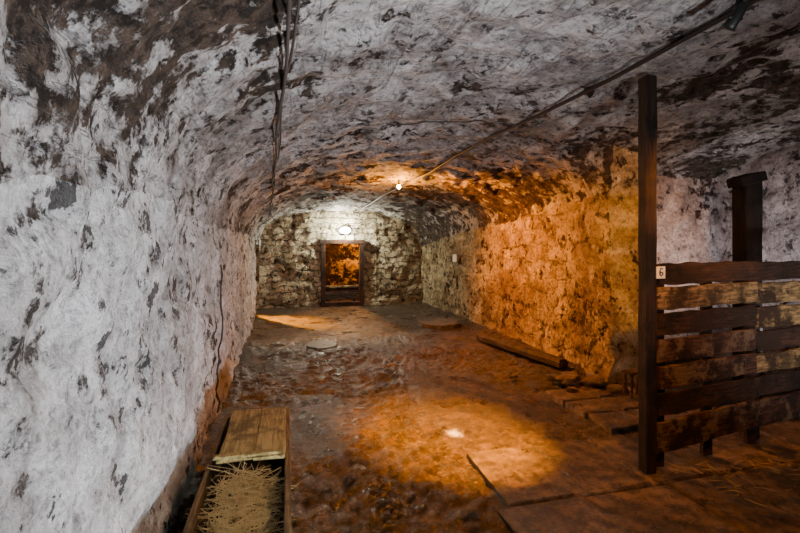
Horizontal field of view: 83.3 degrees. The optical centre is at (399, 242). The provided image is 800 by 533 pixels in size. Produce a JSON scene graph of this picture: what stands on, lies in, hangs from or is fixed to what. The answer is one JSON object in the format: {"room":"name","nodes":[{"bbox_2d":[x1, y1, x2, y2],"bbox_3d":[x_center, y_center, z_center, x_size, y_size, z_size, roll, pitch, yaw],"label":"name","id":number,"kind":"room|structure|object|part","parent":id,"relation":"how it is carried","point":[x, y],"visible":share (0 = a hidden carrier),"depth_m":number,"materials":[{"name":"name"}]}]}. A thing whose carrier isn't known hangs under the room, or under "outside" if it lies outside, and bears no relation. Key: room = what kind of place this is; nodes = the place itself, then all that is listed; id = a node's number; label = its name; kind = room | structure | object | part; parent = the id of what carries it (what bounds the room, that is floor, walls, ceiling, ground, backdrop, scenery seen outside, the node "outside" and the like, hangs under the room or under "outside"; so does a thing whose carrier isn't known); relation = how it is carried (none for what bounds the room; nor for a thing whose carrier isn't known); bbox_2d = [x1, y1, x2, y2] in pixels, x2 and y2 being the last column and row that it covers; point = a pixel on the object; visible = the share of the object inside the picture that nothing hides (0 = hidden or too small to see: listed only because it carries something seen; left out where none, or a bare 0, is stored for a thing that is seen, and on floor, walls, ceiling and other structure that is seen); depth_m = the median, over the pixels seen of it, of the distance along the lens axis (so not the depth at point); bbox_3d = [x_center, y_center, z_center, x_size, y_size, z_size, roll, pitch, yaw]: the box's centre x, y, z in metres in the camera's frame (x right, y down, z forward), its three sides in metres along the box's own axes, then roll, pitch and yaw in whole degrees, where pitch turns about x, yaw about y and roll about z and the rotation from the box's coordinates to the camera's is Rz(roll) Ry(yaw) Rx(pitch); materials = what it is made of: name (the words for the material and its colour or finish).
{"room":"vaulted stone cellar","nodes":[
{"label":"vaulted stone cellar","id":0,"kind":"room"},
{"bbox_2d":[0,142,260,532],"bbox_3d":[-1.722,0.775,4.214,0.146,2.075,15.099,0,0,-15],"label":"wall","id":1,"kind":"structure","parent":0,"point":[109,334],"depth_m":1.60,"materials":[{"name":"white stone"}]},
{"bbox_2d":[213,265,219,412],"bbox_3d":[-1.694,0.885,4.154,0.067,1.373,0.036,0,0,-14],"label":"conduit","id":2,"kind":"object","parent":1,"relation":"attached to","point":[213,265],"visible":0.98,"depth_m":4.15,"materials":[{"name":"grey metal"}]},
{"bbox_2d":[254,240,258,315],"bbox_3d":[-4.155,0.815,10.301,1.720,1.770,1.140,0,0,-14],"label":"wall","id":3,"kind":"structure","parent":0,"point":[256,261],"depth_m":11.05,"materials":[{"name":"white stone"}]},
{"bbox_2d":[258,210,422,307],"bbox_3d":[-1.455,0.334,11.857,4.694,2.942,0.150,0,0,-14],"label":"wall","id":4,"kind":"structure","parent":0,"point":[290,246],"depth_m":11.75,"materials":[{"name":"beige stone"}]},
{"bbox_2d":[320,240,364,306],"bbox_3d":[-1.515,0.796,11.825,1.174,1.764,0.222,0,0,-14],"label":"door frame","id":5,"kind":"structure","parent":4,"relation":"in","point":[323,243],"depth_m":11.74,"materials":[{"name":"brown wood"}]},
{"bbox_2d":[340,227,349,233],"bbox_3d":[-1.440,-0.330,11.771,0.272,0.178,0.201,0,0,-14],"label":"lamp","id":6,"kind":"object","parent":4,"relation":"attached to","point":[344,230],"visible":1,"depth_m":11.69,"materials":[{"name":"white glass"}]},
{"bbox_2d":[325,244,358,296],"bbox_3d":[-1.712,0.625,12.652,1.800,2.150,1.720,0,0,-14],"label":"wall","id":7,"kind":"structure","parent":0,"point":[341,260],"depth_m":13.53,"materials":[{"name":"beige stone"}]},
{"bbox_2d":[0,0,799,243],"bbox_3d":[1.456,-0.653,5.010,6.779,1.390,15.085,0,0,-14],"label":"ceiling","id":8,"kind":"structure","parent":0,"point":[177,100],"depth_m":3.00,"materials":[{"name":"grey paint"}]},
{"bbox_2d":[270,0,299,218],"bbox_3d":[-1.006,-0.775,3.718,0.169,0.502,13.309,0,0,-16],"label":"cable","id":9,"kind":"object","parent":8,"relation":"attached to","point":[288,8],"visible":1,"depth_m":2.48,"materials":[{"name":"black rubber"}]},
{"bbox_2d":[389,115,518,129],"bbox_3d":[0.501,-1.180,4.370,1.270,0.079,0.135,0,0,12],"label":"cable","id":10,"kind":"object","parent":8,"relation":"attached to","point":[461,115],"visible":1,"depth_m":4.29,"materials":[{"name":"black rubber"}]},
{"bbox_2d":[355,0,751,211],"bbox_3d":[0.914,-1.014,4.869,0.215,0.424,14.610,0,0,-16],"label":"conduit pipe","id":11,"kind":"object","parent":8,"relation":"attached to","point":[730,9],"visible":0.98,"depth_m":3.19,"materials":[{"name":"grey metal"}]},
{"bbox_2d":[721,0,749,30],"bbox_3d":[1.586,-1.130,2.127,0.091,0.251,0.111,0,0,-14],"label":"ceiling spotlight","id":12,"kind":"object","parent":8,"relation":"attached to","point":[740,7],"depth_m":2.11,"materials":[{"name":"black metal"}]},
{"bbox_2d":[177,299,799,532],"bbox_3d":[1.156,1.631,6.008,6.850,0.148,17.200,0,0,-14],"label":"floor","id":13,"kind":"structure","parent":0,"point":[385,421],"depth_m":4.43,"materials":[{"name":"brown soil"}]},
{"bbox_2d":[182,406,295,532],"bbox_3d":[-0.807,1.438,2.309,0.567,0.433,2.388,0,0,-14],"label":"trough","id":14,"kind":"object","parent":13,"relation":"on","point":[245,486],"visible":1,"depth_m":2.59,"materials":[{"name":"brown wood"}]},
{"bbox_2d":[185,456,295,532],"bbox_3d":[-0.722,1.406,1.971,0.558,0.368,1.585,0,0,-14],"label":"bedding","id":15,"kind":"object","parent":14,"relation":"on","point":[257,505],"depth_m":2.40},
{"bbox_3d":[-0.984,1.269,3.045,0.417,0.041,0.831,0,0,-14],"label":"trough lid","id":16,"kind":"part","parent":14,"relation":"part of","materials":[{"name":"brown wood"}]},
{"bbox_2d":[306,340,336,349],"bbox_3d":[-1.259,1.650,7.264,0.490,0.040,0.615,0,0,-14],"label":"stone slab","id":17,"kind":"object","parent":13,"relation":"on","point":[315,345],"visible":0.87,"depth_m":7.23,"materials":[{"name":"grey stone"}]},
{"bbox_2d":[325,285,358,300],"bbox_3d":[-1.563,1.376,12.014,0.916,0.503,0.092,0,0,-14],"label":"gate","id":18,"kind":"object","parent":13,"relation":"on","point":[341,292],"visible":0.9,"depth_m":11.99,"materials":[{"name":"brown wood"}]},
{"bbox_2d":[418,317,459,329],"bbox_3d":[0.775,1.620,9.057,0.814,0.100,0.993,0,0,-14],"label":"millstone","id":19,"kind":"object","parent":13,"relation":"on","point":[441,323],"visible":0.89,"depth_m":8.83},
{"bbox_2d":[476,333,568,369],"bbox_3d":[1.723,1.565,6.649,0.185,0.135,1.902,0,0,-24],"label":"wooden log","id":20,"kind":"object","parent":13,"relation":"on","point":[538,356],"visible":1,"depth_m":6.39,"materials":[{"name":"brown wood"}]},
{"bbox_2d":[506,370,628,393],"bbox_3d":[1.941,1.573,5.203,1.264,0.138,0.691,0,0,42],"label":"loose stones","id":21,"kind":"object","parent":13,"relation":"on","point":[572,378],"visible":0.94,"depth_m":5.08},
{"bbox_2d":[467,382,799,532],"bbox_3d":[2.805,1.649,3.168,4.524,0.102,3.999,0,0,-14],"label":"wooden floor","id":22,"kind":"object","parent":13,"relation":"on","point":[597,485],"visible":0.73,"depth_m":3.08,"materials":[{"name":"brown wood"}]},
{"bbox_2d":[621,369,637,398],"bbox_3d":[2.451,1.469,4.715,0.210,0.265,0.146,0,0,-14],"label":"stool","id":23,"kind":"object","parent":22,"relation":"on","point":[631,372],"visible":0.66,"depth_m":4.72,"materials":[{"name":"brown wood"}]},
{"bbox_2d":[638,77,656,473],"bbox_3d":[1.774,0.222,3.225,0.100,2.827,0.086,0,0,-14],"label":"wooden post","id":24,"kind":"object","parent":22,"relation":"on","point":[647,87],"visible":1,"depth_m":3.19,"materials":[{"name":"brown wood"}]},
{"bbox_2d":[656,266,664,278],"bbox_3d":[1.857,0.210,3.199,0.080,0.085,0.015,0,0,-20],"label":"number plaque","id":25,"kind":"object","parent":24,"relation":"attached to","point":[660,271],"visible":1,"depth_m":3.19,"materials":[{"name":"paper"}]},
{"bbox_2d":[656,260,759,466],"bbox_3d":[2.352,0.883,3.444,1.139,1.488,0.076,0,0,-21],"label":"fence","id":26,"kind":"object","parent":22,"relation":"on","point":[701,427],"visible":0.98,"depth_m":3.39,"materials":[{"name":"brown wood"}]},
{"bbox_2d":[668,444,799,506],"bbox_3d":[3.231,1.610,3.341,2.568,0.035,0.668,0,0,-14],"label":"straw","id":27,"kind":"object","parent":22,"relation":"on","point":[782,444],"visible":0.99,"depth_m":3.22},
{"bbox_2d":[755,261,799,439],"bbox_3d":[3.694,0.889,3.989,1.744,1.477,0.076,0,0,-20],"label":"fence","id":28,"kind":"object","parent":22,"relation":"on","point":[773,409],"visible":0.8,"depth_m":3.75,"materials":[{"name":"brown wood"}]},
{"bbox_2d":[726,171,767,400],"bbox_3d":[3.662,0.451,4.762,0.347,2.413,0.192,0,0,-14],"label":"stanchion","id":29,"kind":"object","parent":13,"relation":"on","point":[747,196],"visible":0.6,"depth_m":4.72,"materials":[{"name":"brown wood"}]},
{"bbox_2d":[420,191,615,381],"bbox_3d":[1.551,0.588,8.873,0.205,2.400,7.624,0,0,-15],"label":"wall","id":30,"kind":"structure","parent":0,"point":[544,282],"depth_m":6.80,"materials":[{"name":"beige stone"}]},
{"bbox_2d":[453,254,456,261],"bbox_3d":[1.197,0.330,9.832,0.020,0.160,0.200,0,0,-14],"label":"wall sign","id":31,"kind":"object","parent":30,"relation":"attached to","point":[454,255],"visible":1,"depth_m":9.82,"materials":[{"name":"paper"}]},
{"bbox_2d":[608,146,638,381],"bbox_3d":[2.619,0.307,5.600,0.594,2.945,0.779,0,0,-14],"label":"wall pier","id":32,"kind":"object","parent":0,"point":[623,305],"visible":0.71,"depth_m":5.26,"materials":[{"name":"beige stone"}]},
{"bbox_2d":[656,175,717,358],"bbox_3d":[3.635,0.331,6.177,1.927,2.895,0.119,0,0,-14],"label":"wall","id":33,"kind":"structure","parent":0,"point":[686,218],"depth_m":6.26,"materials":[{"name":"white stone"}]},
{"bbox_2d":[712,143,799,374],"bbox_3d":[5.426,0.208,2.461,0.160,3.209,8.229,0,0,-14],"label":"wall","id":34,"kind":"structure","parent":0,"point":[781,191],"depth_m":5.61,"materials":[{"name":"white stone"}]}
]}

